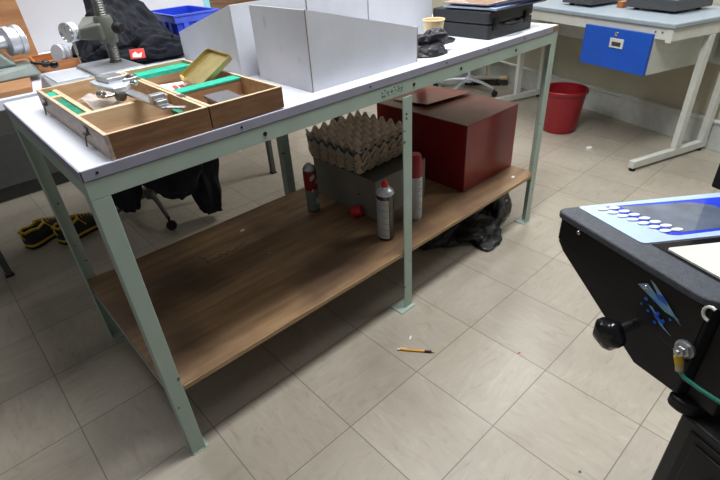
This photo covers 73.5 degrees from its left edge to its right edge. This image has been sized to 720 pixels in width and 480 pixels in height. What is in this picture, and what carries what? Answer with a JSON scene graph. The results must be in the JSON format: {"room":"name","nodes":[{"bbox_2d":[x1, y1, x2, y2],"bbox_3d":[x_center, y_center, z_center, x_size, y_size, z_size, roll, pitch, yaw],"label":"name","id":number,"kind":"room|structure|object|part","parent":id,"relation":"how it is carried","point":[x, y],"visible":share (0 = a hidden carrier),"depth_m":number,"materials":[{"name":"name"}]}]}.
{"room":"electronics workshop","nodes":[
{"label":"electronics workshop","id":0,"kind":"room"},
{"bbox_2d":[0,83,719,479],"bbox_3d":[0.321,-0.297,2.848,8.500,0.050,6.600,-29,40,-33],"label":"floor","id":1,"kind":"structure","parent":0,"point":[331,395],"depth_m":1.69,"materials":[{"name":"tile"}]},
{"bbox_2d":[0,132,68,202],"bbox_3d":[-2.668,-0.395,2.604,2.320,0.720,0.400,-29,40,-33],"label":"base cabinet","id":2,"kind":"object","parent":1,"relation":"on","point":[18,178],"visible":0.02,"depth_m":2.92,"materials":[{"name":"grey metal"}]},
{"bbox_2d":[17,216,56,249],"bbox_3d":[-1.675,-0.070,2.551,0.143,0.118,0.294,7,34,16],"label":"shoe","id":3,"kind":"object","parent":1,"relation":"on","point":[34,237],"visible":0.62,"depth_m":2.48,"materials":[{"name":"black fabric"}]},
{"bbox_2d":[51,212,97,244],"bbox_3d":[-1.504,-0.093,2.569,0.143,0.118,0.294,12,36,23],"label":"shoe","id":4,"kind":"object","parent":1,"relation":"on","point":[84,224],"visible":0.59,"depth_m":2.53,"materials":[{"name":"black fabric"}]},
{"bbox_2d":[116,187,176,229],"bbox_3d":[-1.193,-0.526,2.523,0.613,0.860,0.601,-29,40,-33],"label":"office chair","id":5,"kind":"object","parent":1,"relation":"on","point":[148,193],"visible":0.18,"depth_m":2.59,"materials":[{"name":"metal"}]},
{"bbox_2d":[111,158,222,214],"bbox_3d":[-0.907,-0.317,2.301,0.560,0.621,0.288,-29,40,-33],"label":"coat","id":6,"kind":"object","parent":5,"relation":"hanging from","point":[201,181],"visible":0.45,"depth_m":2.31,"materials":[{"name":"black fabric"}]},
{"bbox_2d":[0,48,339,277],"bbox_3d":[-1.082,-0.289,2.088,2.100,0.917,0.763,-29,40,-33],"label":"bench","id":7,"kind":"object","parent":1,"relation":"on","point":[36,80],"visible":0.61,"depth_m":1.78,"materials":[{"name":"white laminate"}]},
{"bbox_3d":[-1.687,-0.208,2.047,0.028,0.879,0.028,-29,40,-33],"label":"leg","id":8,"kind":"part","parent":7,"relation":"part of","materials":[{"name":"grey metal"}]},
{"bbox_2d":[0,0,38,98],"bbox_3d":[-1.304,-0.660,1.562,0.495,0.300,0.615,-29,40,-33],"label":"board","id":9,"kind":"object","parent":7,"relation":"on","point":[10,14],"visible":0.51,"depth_m":1.83,"materials":[{"name":"orange wood"}]},
{"bbox_3d":[-1.476,-0.773,1.755,0.445,0.300,0.052,-29,40,-33],"label":"raised lid","id":10,"kind":"part","parent":9,"relation":"part of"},
{"bbox_2d":[0,24,58,82],"bbox_3d":[-1.193,-0.615,1.569,0.328,0.170,0.155,-29,40,-33],"label":"machine","id":11,"kind":"object","parent":9,"relation":"on","point":[13,39],"visible":1,"depth_m":1.59,"materials":[{"name":"metal"}]},
{"bbox_3d":[-1.220,-0.601,1.565,0.155,0.084,0.097,-29,40,-33],"label":"frame","id":12,"kind":"part","parent":11,"relation":"part of","materials":[{"name":"grey metal"}]},
{"bbox_3d":[-1.127,-0.617,1.689,0.077,0.028,0.026,-5,33,-1],"label":"lever knob","id":13,"kind":"part","parent":11,"relation":"part of","materials":[{"name":"black plastic"}]},
{"bbox_3d":[-1.082,-0.604,1.665,0.077,0.028,0.026,-5,33,-1],"label":"lever knob","id":14,"kind":"part","parent":11,"relation":"part of","materials":[{"name":"black plastic"}]},
{"bbox_2d":[28,53,83,72],"bbox_3d":[-1.145,-0.679,1.825,0.160,0.030,0.220,-25,38,-29],"label":"wooden tray","id":15,"kind":"object","parent":7,"relation":"on","point":[69,63],"visible":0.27,"depth_m":1.76,"materials":[{"name":"orange wood"}]},
{"bbox_2d":[50,44,73,60],"bbox_3d":[-1.082,-0.683,1.767,0.097,0.074,0.054,5,34,14],"label":"indicator","id":16,"kind":"object","parent":15,"relation":"on","point":[59,52],"visible":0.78,"depth_m":1.75,"materials":[{"name":"metal"}]},
{"bbox_2d":[0,0,209,135],"bbox_3d":[-1.474,-0.894,1.956,1.865,0.880,0.038,-29,40,-33],"label":"screen","id":17,"kind":"object","parent":7,"relation":"attached to","point":[42,18],"visible":0.02,"depth_m":2.08,"materials":[{"name":"paint"}]},
{"bbox_3d":[-0.800,-1.262,2.458,0.030,0.880,0.038,-29,40,-33],"label":"screen post","id":18,"kind":"part","parent":17,"relation":"part of","materials":[{"name":"teal paint"}]},
{"bbox_2d":[71,0,183,62],"bbox_3d":[-0.882,-0.818,1.793,0.428,0.267,0.385,-20,36,-24],"label":"jacket","id":19,"kind":"object","parent":7,"relation":"on","point":[144,39],"visible":0.7,"depth_m":1.73,"materials":[{"name":"black fabric"}]},
{"bbox_2d":[133,52,141,56],"bbox_3d":[-0.788,-0.657,1.706,0.034,0.019,0.010,-10,33,-10],"label":"print","id":20,"kind":"object","parent":19,"relation":"on","point":[135,54],"depth_m":1.71,"materials":[{"name":"white fabric"}]},
{"bbox_3d":[-0.585,-0.810,2.867,0.028,0.879,0.028,-29,40,-33],"label":"leg","id":21,"kind":"part","parent":7,"relation":"part of","materials":[{"name":"grey metal"}]},
{"bbox_3d":[-0.745,-0.852,2.055,0.180,0.026,0.270,-29,40,-33],"label":"flat box","id":22,"kind":"object","parent":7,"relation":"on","visible":0},
{"bbox_2d":[150,5,219,38],"bbox_3d":[-0.729,-0.897,2.000,0.200,0.106,0.280,-29,40,-33],"label":"crate","id":23,"kind":"object","parent":22,"relation":"on","point":[176,19],"visible":0.46,"depth_m":1.91,"materials":[{"name":"plastic"}]},
{"bbox_2d":[209,0,258,8],"bbox_3d":[-0.894,-1.359,3.474,0.750,1.200,0.220,-29,40,-33],"label":"bookcase","id":24,"kind":"object","parent":1,"relation":"on","point":[220,4],"visible":0.02,"depth_m":3.38,"materials":[{"name":"brown wood"}]},
{"bbox_2d":[3,14,558,455],"bbox_3d":[-0.100,-0.251,1.924,1.836,0.917,0.792,-29,40,-33],"label":"workbench","id":25,"kind":"object","parent":1,"relation":"on","point":[191,306],"depth_m":1.61,"materials":[{"name":"white laminate"}]},
{"bbox_3d":[-0.984,0.012,1.665,0.040,0.848,0.040,-29,40,-33],"label":"leg","id":26,"kind":"part","parent":25,"relation":"part of","materials":[{"name":"green paint"}]},
{"bbox_2d":[41,0,146,87],"bbox_3d":[-0.855,-0.666,1.430,0.299,0.400,0.291,-29,40,-33],"label":"stand","id":27,"kind":"object","parent":25,"relation":"on","point":[101,26],"visible":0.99,"depth_m":1.51,"materials":[{"name":"metal"}]},
{"bbox_3d":[-0.887,-0.497,1.455,0.091,0.003,0.155,-29,40,-33],"label":"anvil plate","id":28,"kind":"part","parent":27,"relation":"part of","materials":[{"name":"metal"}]},
{"bbox_3d":[-0.848,-0.667,1.528,0.113,0.070,0.062,-4,33,0],"label":"arm","id":29,"kind":"part","parent":27,"relation":"part of"},
{"bbox_3d":[-0.758,-0.665,1.511,0.030,0.034,0.034,11,36,22],"label":"clamp knob","id":30,"kind":"part","parent":27,"relation":"part of","materials":[{"name":"black plastic"}]},
{"bbox_3d":[-0.953,0.370,1.894,0.052,0.004,0.054,-29,40,-33],"label":"foot plate","id":31,"kind":"part","parent":25,"relation":"part of","materials":[{"name":"green paint"}]},
{"bbox_3d":[-0.736,0.301,1.551,0.032,0.039,0.720,-29,40,-33],"label":"shelf rail","id":32,"kind":"part","parent":25,"relation":"part of","materials":[{"name":"green metal"}]},
{"bbox_3d":[-0.516,0.264,1.222,0.040,0.848,0.040,-29,40,-33],"label":"leg","id":33,"kind":"part","parent":25,"relation":"part of","materials":[{"name":"green paint"}]},
{"bbox_2d":[36,59,283,160],"bbox_3d":[-0.534,-0.364,1.245,0.438,0.055,0.544,-29,40,-33],"label":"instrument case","id":34,"kind":"object","parent":25,"relation":"on","point":[115,128],"visible":0.89,"depth_m":1.15,"materials":[{"name":"brown wood"}]},
{"bbox_3d":[-0.681,-0.282,1.134,0.008,0.053,0.541,-29,40,-33],"label":"panel","id":35,"kind":"part","parent":34,"relation":"part of","materials":[{"name":"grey wood"}]},
{"bbox_3d":[-0.778,-0.424,1.367,0.217,0.053,0.008,-29,40,-33],"label":"panel","id":36,"kind":"part","parent":34,"relation":"part of","materials":[{"name":"brown wood"}]},
{"bbox_2d":[90,72,186,109],"bbox_3d":[-0.544,-0.350,1.148,0.113,0.040,0.389,-29,40,-33],"label":"caliper","id":37,"kind":"object","parent":34,"relation":"on","point":[120,85],"visible":1,"depth_m":1.17,"materials":[{"name":"metal"}]},
{"bbox_3d":[-0.635,-0.356,1.182,0.018,0.018,0.018,11,36,22],"label":"knob","id":38,"kind":"part","parent":37,"relation":"part of","materials":[{"name":"silver metal"}]},
{"bbox_3d":[-0.626,-0.396,1.224,0.081,0.012,0.148,-29,40,-33],"label":"head plate","id":39,"kind":"part","parent":37,"relation":"part of","materials":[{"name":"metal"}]},
{"bbox_3d":[-0.577,-0.347,1.162,0.018,0.024,0.024,11,36,22],"label":"knob","id":40,"kind":"part","parent":37,"relation":"part of","materials":[{"name":"metal"}]},
{"bbox_3d":[-0.600,-0.415,1.238,0.036,0.010,0.060,-29,40,-33],"label":"adjuster frame","id":41,"kind":"part","parent":37,"relation":"part of","materials":[{"name":"metal"}]},
{"bbox_3d":[-0.565,-0.392,1.204,0.018,0.014,0.014,11,36,22],"label":"knob","id":42,"kind":"part","parent":37,"relation":"part of","materials":[{"name":"silver metal"}]},
{"bbox_3d":[-0.627,-0.510,1.482,0.196,0.050,0.008,-29,40,-33],"label":"panel","id":43,"kind":"part","parent":34,"relation":"part of","materials":[{"name":"brown wood"}]},
{"bbox_3d":[-0.418,-0.230,1.025,0.217,0.053,0.008,-29,40,-33],"label":"panel","id":44,"kind":"part","parent":34,"relation":"part of","materials":[{"name":"brown wood"}]},
{"bbox_3d":[-0.521,-0.369,1.253,0.008,0.053,0.525,-29,40,-33],"label":"panel","id":45,"kind":"part","parent":34,"relation":"part of","materials":[{"name":"brown wood"}]},
{"bbox_2d":[160,81,186,89],"bbox_3d":[-0.545,-0.434,1.378,0.100,0.006,0.115,-20,36,-24],"label":"leaflet","id":46,"kind":"object","parent":34,"relation":"in","point":[176,85],"visible":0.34,"depth_m":1.40,"materials":[{"name":"white paper"}]},
{"bbox_2d":[172,84,184,88],"bbox_3d":[-0.523,-0.442,1.388,0.029,0.001,0.045,-20,36,-24],"label":"print","id":47,"kind":"object","parent":46,"relation":"on","point":[175,86],"depth_m":1.39},
{"bbox_2d":[179,48,231,84],"bbox_3d":[-0.435,-0.485,1.355,0.117,0.072,0.157,-29,40,-33],"label":"brass tray","id":48,"kind":"object","parent":34,"relation":"in","point":[210,62],"visible":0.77,"depth_m":1.36,"materials":[{"name":"gold metal"}]},
{"bbox_2d":[203,90,240,104],"bbox_3d":[-0.327,-0.334,1.182,0.066,0.034,0.116,-26,39,-30],"label":"block","id":49,"kind":"object","parent":34,"relation":"in","point":[213,98],"visible":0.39,"depth_m":1.18,"materials":[{"name":"grey metal"}]},
{"bbox_3d":[-0.376,-0.450,1.362,0.008,0.050,0.528,-29,40,-33],"label":"panel","id":50,"kind":"part","parent":34,"relation":"part of","materials":[{"name":"brown wood"}]},
{"bbox_3d":[-0.265,-0.315,1.139,0.196,0.050,0.008,-29,40,-33],"label":"panel","id":51,"kind":"part","parent":34,"relation":"part of","materials":[{"name":"brown wood"}]},
{"bbox_3d":[-0.492,0.619,1.457,0.052,0.004,0.054,-29,40,-33],"label":"foot plate","id":52,"kind":"part","parent":25,"relation":"part of","materials":[{"name":"green paint"}]},
{"bbox_2d":[179,0,305,76],"bbox_3d":[-0.403,-0.712,1.635,0.272,0.205,0.395,-29,40,-33],"label":"cardboard box","id":53,"kind":"object","parent":25,"relation":"on","point":[229,30],"visible":0.53,"depth_m":1.48,"materials":[{"name":"white cardboard"}]},
{"bbox_3d":[-0.501,-0.659,1.562,0.004,0.205,0.387,-29,40,-33],"label":"panel","id":54,"kind":"part","parent":53,"relation":"part of","materials":[{"name":"white cardboard"}]},
{"bbox_3d":[-0.271,-0.641,1.510,0.269,0.205,0.003,-29,40,-33],"label":"tall panel","id":55,"kind":"part","parent":53,"relation":"part of","materials":[{"name":"white cardboard"}]},
{"bbox_3d":[-0.339,-0.369,2.191,0.040,0.848,0.040,-29,40,-33],"label":"leg","id":56,"kind":"part","parent":25,"relation":"part of","materials":[{"name":"green paint"}]},
{"bbox_2d":[87,165,531,389],"bbox_3d":[-0.082,-0.080,2.024,1.822,0.016,0.723,-29,40,-33],"label":"shelf","id":57,"kind":"object","parent":25,"relation":"attached to","point":[218,292],"depth_m":1.75,"materials":[{"name":"brown wood"}]},
{"bbox_2d":[302,162,319,212],"bbox_3d":[-0.207,-0.225,2.042,0.056,0.224,0.057,-29,40,-33],"label":"spray can","id":58,"kind":"object","parent":25,"relation":"on","point":[309,170],"visible":1,"depth_m":2.02,"materials":[{"name":"metal"}]},
{"bbox_2d":[310,174,318,203],"bbox_3d":[-0.190,-0.213,2.026,0.034,0.138,0.006,-27,39,-32],"label":"print","id":59,"kind":"object","parent":58,"relation":"attached to","point":[314,196],"depth_m":2.03},
{"bbox_2d":[249,4,417,92],"bbox_3d":[-0.066,-0.618,1.452,0.424,0.205,0.263,-29,40,-33],"label":"cardboard box","id":60,"kind":"object","parent":25,"relation":"on","point":[306,50],"visible":1,"depth_m":1.34,"materials":[{"name":"white cardboard"}]},
{"bbox_3d":[-0.221,-0.533,1.337,0.003,0.205,0.260,-29,40,-33],"label":"tall panel","id":61,"kind":"part","parent":60,"relation":"part of","materials":[{"name":"white cardboard"}]},
{"bbox_3d":[0.021,-0.571,1.369,0.416,0.205,0.004,-29,40,-33],"label":"panel","id":62,"kind":"part","parent":60,"relation":"part of","materials":[{"name":"white cardboard"}]},
{"bbox_2d":[305,0,367,18],"bbox_3d":[-0.191,-0.816,1.774,0.268,0.205,0.362,-29,40,-33],"label":"cardboard box","id":63,"kind":"object","parent":25,"relation":"on","point":[350,8],"visible":0.05,"depth_m":1.64,"materials":[{"name":"white cardboard"}]},
{"bbox_3d":[-0.012,-0.120,2.017,0.052,0.054,0.049,7,34,16],"label":"loose cap","id":64,"kind":"part","parent":25,"relation":"part of","materials":[{"name":"red plastic"}]},
{"bbox_2d":[313,154,425,219],"bbox_3d":[0.039,-0.288,2.154,0.302,0.180,0.402,-29,40,-33],"label":"box","id":65,"kind":"object","parent":25,"relation":"on","point":[349,188],"visible":0.56,"depth_m":2.03,"materials":[{"name":"black plastic"}]},
{"bbox_2d":[308,146,402,170],"bbox_3d":[-0.007,-0.396,2.095,0.313,0.039,0.313,-30,41,-35],"label":"egg tray","id":66,"kind":"object","parent":65,"relation":"on","point":[400,147],"visible":0.16,"depth_m":1.99,"materials":[{"name":"cardboard"}]},
{"bbox_2d":[308,143,402,167],"bbox_3d":[-0.008,-0.408,2.091,0.313,0.039,0.313,-30,41,-35],"label":"egg tray","id":67,"kind":"object","parent":66,"relation":"on","point":[401,144],"visible":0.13,"depth_m":1.99,"materials":[{"name":"cardboard"}]},
{"bbox_2d":[309,140,402,164],"bbox_3d":[-0.005,-0.415,2.079,0.313,0.039,0.313,26,43,38],"label":"egg tray","id":68,"kind":"object","parent":67,"relation":"on","point":[388,150],"visible":0.15,"depth_m":1.98,"materials":[{"name":"grey cardboard"}]},
{"bbox_2d":[307,137,402,161],"bbox_3d":[-0.011,-0.428,2.077,0.313,0.039,0.313,26,43,38],"label":"egg tray","id":69,"kind":"object","parent":68,"relation":"on","point":[400,138],"visible":0.16,"depth_m":1.98,"materials":[{"name":"grey cardboard"}]},
{"bbox_2d":[306,135,402,158],"bbox_3d":[-0.010,-0.436,2.066,0.313,0.039,0.313,26,43,38],"label":"egg tray","id":70,"kind":"object","parent":69,"relation":"on","point":[392,139],"visible":0.22,"depth_m":1.97,"materials":[{"name":"cardboard"}]},
{"bbox_2d":[305,132,402,156],"bbox_3d":[-0.013,-0.446,2.058,0.313,0.039,0.313,-30,41,-34],"label":"egg tray","id":71,"kind":"object","parent":70,"relation":"on","point":[345,150],"visible":0.16,"depth_m":1.96,"materials":[{"name":"grey cardboard"}]},
{"bbox_2d":[306,129,402,153],"bbox_3d":[-0.011,-0.456,2.050,0.313,0.039,0.313,26,43,38],"label":"egg tray","id":72,"kind":"object","parent":71,"relation":"on","point":[376,142],"visible":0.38,"depth_m":1.95,"materials":[{"name":"cardboard"}]},
{"bbox_2d":[305,110,402,150],"bbox_3d":[-0.013,-0.467,2.044,0.313,0.039,0.313,-30,41,-34],"label":"egg tray","id":73,"kind":"object","parent":72,"relation":"on","point":[358,130],"visible":0.91,"depth_m":2.03,"materials":[{"name":"grey cardboard"}]},
{"bbox_2d":[309,148,402,173],"bbox_3d":[-0.003,-0.385,2.102,0.313,0.039,0.313,26,43,38],"label":"egg tray","id":74,"kind":"object","parent":65,"relation":"on","point":[393,155],"visible":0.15,"depth_m":2.01,"materials":[{"name":"cardboard"}]},
{"bbox_3d":[0.035,-0.362,2.107,0.302,0.003,0.402,-29,40,-33],"label":"box lid","id":75,"kind":"part","parent":65,"relation":"part of","materials":[{"name":"grey cardboard"}]},
{"bbox_2d":[376,179,394,240],"bbox_3d":[0.096,-0.115,1.818,0.069,0.245,0.069,-29,40,-33],"label":"spray can","id":76,"kind":"object","parent":25,"relation":"on","point":[384,193],"visible":1,"depth_m":1.79,"materials":[{"name":"metal"}]},
{"bbox_2d":[367,0,431,33],"bbox_3d":[0.038,-0.941,1.945,0.351,0.205,0.362,-29,40,-33],"label":"cardboard box","id":77,"kind":"object","parent":25,"relation":"on","point":[402,12],"visible":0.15,"depth_m":1.83,"materials":[{"name":"white cardboard"}]},
{"bbox_3d":[0.173,0.265,1.938,0.080,0.005,0.065,-29,40,-33],"label":"foot plate","id":78,"kind":"part","parent":25,"relation":"part of","materials":[{"name":"green paint"}]},
{"bbox_3d":[0.169,-0.090,1.709,0.040,0.839,0.004,-29,40,-33],"label":"leg","id":79,"kind":"part","parent":25,"relation":"part of","materials":[{"name":"green paint"}]},
{"bbox_2d":[412,152,422,220],"bbox_3d":[0.220,-0.212,1.922,0.059,0.281,0.059,13,36,24],"label":"spray can","id":80,"kind":"object","parent":25,"relation":"on","point":[417,168],"visible":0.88,"depth_m":1.89,"materials":[{"name":"metal"}]},
{"bbox_2d":[423,17,444,32],"bbox_3d":[0.259,-0.731,1.700,0.079,0.091,0.079,-29,40,-33],"label":"paper cup","id":81,"kind":"object","parent":25,"relation":"on","point":[430,22],"visible":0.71,"depth_m":1.66,"materials":[{"name":"beige paper"}]},
{"bbox_2d":[418,27,454,57],"bbox_3d":[0.241,-0.666,1.612,0.173,0.077,0.107,-29,40,-33],"label":"plastic bag","id":82,"kind":"object","parent":25,"relation":"on","point":[431,43],"visible":0.8,"depth_m":1.59,"materials":[{"name":"plastic"}]},
{"bbox_2d":[377,85,518,191],"bbox_3d":[0.411,-0.524,2.346,0.384,0.326,0.542,-29,40,-33],"label":"box","id":83,"kind":"object","parent":25,"relation":"on","point":[465,139],"visible":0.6,"depth_m":2.18,"materials":[{"name":"paint"}]},
{"bbox_3d":[0.402,-0.645,2.268,0.384,0.002,0.542,-29,40,-33],"label":"box lid","id":84,"kind":"part","parent":83,"relation":"part of","materials":[{"name":"red paint"}]},
{"bbox_2d":[433,4,532,39],"bbox_3d":[0.492,-0.867,1.885,0.290,0.094,0.304,-29,40,-33],"label":"tool case","id":85,"kind":"object","parent":25,"relation":"on","point":[474,24],"visible":0.81,"depth_m":1.80,"materials":[{"name":"grey plastic"}]},
{"bbox_3d":[0.479,-0.895,1.882,0.290,0.042,0.270,-29,40,-33],"label":"case lid","id":86,"kind":"part","parent":85,"relation":"part of","materials":[{"name":"grey plastic"}]},
{"bbox_2d":[445,0,546,11],"bbox_3d":[0.525,-0.914,1.860,0.310,0.006,0.240,-26,39,-31],"label":"folder","id":87,"kind":"object","parent":85,"relation":"on","point":[534,1],"visible":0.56,"depth_m":1.78,"materials":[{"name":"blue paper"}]},
{"bbox_2d":[444,0,533,9],"bbox_3d":[0.503,-0.910,1.845,0.300,0.005,0.230,-30,41,-35],"label":"folder","id":88,"kind":"object","parent":87,"relation":"on","point":[448,5],"visible":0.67,"depth_m":1.76,"materials":[{"name":"white paper"}]},
{"bbox_2d":[449,0,531,7],"bbox_3d":[0.533,-0.927,1.857,0.300,0.008,0.230,-24,38,-28],"label":"folder","id":89,"kind":"object","parent":88,"relation":"on","point":[511,2],"visible":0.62,"depth_m":1.75,"materials":[{"name":"blue plastic"}]},
{"bbox_2d":[444,0,510,5],"bbox_3d":[0.481,-0.919,1.836,0.270,0.004,0.200,-29,41,-34],"label":"brochure","id":90,"kind":"object","parent":89,"relation":"on","point":[469,2],"visible":1,"depth_m":1.77,"materials":[{"name":"white paper"}]},
{"bbox_2d":[466,0,500,3],"bbox_3d":[0.477,-0.907,1.814,0.210,0.001,0.150,-29,41,-34],"label":"picture","id":91,"kind":"object","parent":90,"relation":"on","point":[467,1],"depth_m":1.76},
{"bbox_3d":[0.576,-0.812,1.794,0.102,0.012,0.034,-29,40,-33],"label":"handle","id":92,"kind":"part","parent":85,"relation":"part of","materials":[{"name":"black plastic"}]},
{"bbox_3d":[0.819,-0.097,2.433,0.052,0.004,0.054,-29,40,-33],"label":"foot plate","id":93,"kind":"part","parent":25,"relation":"part of","materials":[{"name":"green paint"}]},
{"bbox_3d":[0.800,-0.454,2.202,0.040,0.848,0.040,-29,40,-33],"label":"leg","id":94,"kind":"part","parent":25,"relation":"part of","materials":[{"name":"green paint"}]},
{"bbox_2d":[397,348,433,352],"bbox_3d":[0.201,0.396,1.727,0.136,0.009,0.011,3,33,10],"label":"pencil","id":95,"kind":"object","parent":1,"relation":"on","point":[401,349],"visible":1,"depth_m":1.72,"materials":[{"name":"orange wood"}]},
{"bbox_2d":[420,192,511,250],"bbox_3d":[0.510,-0.159,2.448,0.478,0.128,0.696,11,36,22],"label":"bag","id":96,"kind":"object","parent":1,"relation":"on","point":[482,228],"visible":0.46,"depth_m":2.30,"materials":[{"name":"black plastic"}]},
{"bbox_2d":[433,71,499,96],"bbox_3d":[0.987,-1.748,4.159,0.629,0.900,0.624,-18,35,-21],"label":"swivel chair","id":97,"kind":"object","parent":1,"relation":"on","point":[468,78],"visible":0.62,"depth_m":4.33,"materials":[{"name":"metal"}]},
{"bbox_2d":[465,65,507,85],"bbox_3d":[1.160,-1.847,4.296,0.402,0.904,0.120,6,34,15],"label":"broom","id":98,"kind":"object","parent":1,"relation":"on","point":[503,79],"visible":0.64,"depth_m":4.47,"materials":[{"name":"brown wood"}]},
{"bbox_2d":[543,82,588,133],"bbox_3d":[1.418,-0.921,3.385,0.306,0.294,0.306,-29,40,-33],"label":"waste bin","id":99,"kind":"object","parent":1,"relation":"on","point":[565,101],"visible":0.88,"depth_m":3.31,"materials":[{"name":"red plastic"}]},
{"bbox_2d":[496,0,719,170],"bbox_3d":[1.542,-1.188,3.319,0.660,0.800,1.570,-17,35,-19],"label":"desk","id":100,"kind":"object","parent":1,"relation":"on","point":[641,42],"visible":0.78,"depth_m":2.73,"materials":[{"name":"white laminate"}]},
{"bbox_2d":[562,0,623,6],"bbox_3d":[1.519,-1.566,3.085,0.340,0.090,0.240,-17,35,-19],"label":"plate","id":101,"kind":"object","parent":100,"relation":"on","point":[589,3],"visible":0.88,"depth_m":3.00,"materials":[{"name":"stone"}]},
{"bbox_3d":[1.267,-1.400,3.040,0.025,0.059,1.490,-17,35,-19],"label":"rail","id":102,"kind":"part","parent":100,"relation":"part of","materials":[{"name":"white metal"}]},
{"bbox_3d":[1.442,-1.106,2.711,0.004,0.050,0.090,-17,35,-19],"label":"handle plate","id":103,"kind":"part","parent":100,"relation":"part of","materials":[{"name":"white metal"}]},
{"bbox_3d":[1.449,-1.089,2.745,0.020,0.213,0.445,-17,35,-19],"label":"drawer","id":104,"kind":"part","parent":100,"relation":"part of","materials":[{"name":"blue paint"}]},
{"bbox_2d":[617,0,625,7],"bbox_3d":[1.579,-1.421,2.902,0.040,0.036,0.040,-17,35,-19],"label":"block","id":105,"kind":"object","parent":100,"relation":"on","point":[620,4],"visible":0.9,"depth_m":2.89,"materials":[{"name":"brown wood"}]},
{"bbox_3d":[1.828,-1.422,3.273,0.010,0.210,1.455,-17,35,-19],"label":"modesty panel","id":106,"kind":"part","parent":100,"relation":"part of","materials":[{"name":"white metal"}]},
{"bbox_2d":[625,0,712,12],"bbox_3d":[1.769,-1.364,2.763,0.300,0.070,0.320,-17,35,-19],"label":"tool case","id":107,"kind":"object","parent":100,"relation":"on","point":[672,6],"visible":1,"depth_m":2.65,"materials":[{"name":"plastic"}]},
{"bbox_3d":[1.712,-1.165,2.839,0.560,0.210,0.440,-17,35,-19],"label":"drawer","id":108,"kind":"part","parent":100,"relation":"part of","materials":[{"name":"white metal"}]},
{"bbox_3d":[1.858,-1.124,2.550,0.620,0.062,0.030,-17,35,-19],"label":"rail","id":109,"kind":"part","parent":100,"relation":"part of","materials":[{"name":"white metal"}]},
{"bbox_2d":[558,164,719,479],"bbox_3d":[0.810,0.273,0.749,0.660,1.200,0.921,-13,34,-14],"label":"machine","id":110,"kind":"object","parent":1,"relation":"on","point":[651,267],"visible":1,"depth_m":0.82,"materials":[{"name":"plastic"}]},
{"bbox_3d":[0.432,0.164,0.835,0.033,0.058,0.057,-16,34,-18],"label":"hand knob","id":111,"kind":"part","parent":110,"relation":"part of","materials":[{"name":"black plastic"}]},
{"bbox_3d":[0.636,-0.047,0.899,0.399,0.002,0.143,-6,33,-3],"label":"control panel","id":112,"kind":"part","parent":110,"relation":"part of","materials":[{"name":"blue plastic"}]},
{"bbox_2d":[639,281,680,333],"bbox_3d":[0.492,0.110,0.795,0.001,0.076,0.089,-16,34,-18],"label":"sticker","id":113,"kind":"object","parent":110,"relation":"attached to","point":[659,302],"depth_m":0.79,"materials":[{"name":"blue plastic"}]},
{"bbox_2d":[606,197,719,234],"bbox_3d":[0.643,-0.047,0.897,0.320,0.001,0.117,-5,33,-2],"label":"print","id":114,"kind":"object","parent":110,"relation":"on","point":[671,215],"depth_m":0.90},
{"bbox_3d":[0.818,0.250,0.833,0.576,0.026,0.042,-6,33,-3],"label":"plate","id":115,"kind":"part","parent":110,"relation":"part of","materials":[{"name":"black plastic"}]},
{"bbox_3d":[0.653,0.639,0.779,0.009,0.510,0.430,-16,34,-18],"label":"stand door","id":116,"kind":"part","parent":110,"relation":"part of","materials":[{"name":"black plastic"}]},
{"bbox_3d":[0.801,0.022,0.768,0.559,0.005,0.136,-6,33,-3],"label":"stage plate","id":117,"kind":"part","parent":110,"relation":"part of","materials":[{"name":"white plastic"}]},
{"bbox_2d":[432,0,449,13],"bbox_3d":[-2.017,-1.815,2.912,7.300,2.700,0.120,-17,35,-19],"label":"wall","id":118,"kind":"structure","parent":0,"point":[435,3],"depth_m":4.17,"materials":[{"name":"paint"}]},
{"bbox_2d":[432,65,489,86],"bbox_3d":[-1.965,-0.702,3.509,7.180,0.180,0.040,-17,35,-19],"label":"baseboard","id":119,"kind":"structure","parent":118,"relation":"attached to","point":[480,71],"depth_m":4.61,"materials":[{"name":"paint"}]},
{"bbox_2d":[502,0,719,119],"bbox_3d":[2.567,-1.313,1.643,0.120,2.700,6.200,-17,35,-19],"label":"wall","id":120,"kind":"structure","parent":0,"point":[669,88],"depth_m":3.40,"materials":[{"name":"paint"}]},
{"bbox_2d":[489,61,719,152],"bbox_3d":[2.573,-0.227,2.287,0.040,0.180,6.175,-17,35,-19],"label":"baseboard","id":121,"kind":"structure","parent":120,"relation":"attached to","point":[663,119],"depth_m":3.44,"materials":[{"name":"paint"}]}
]}

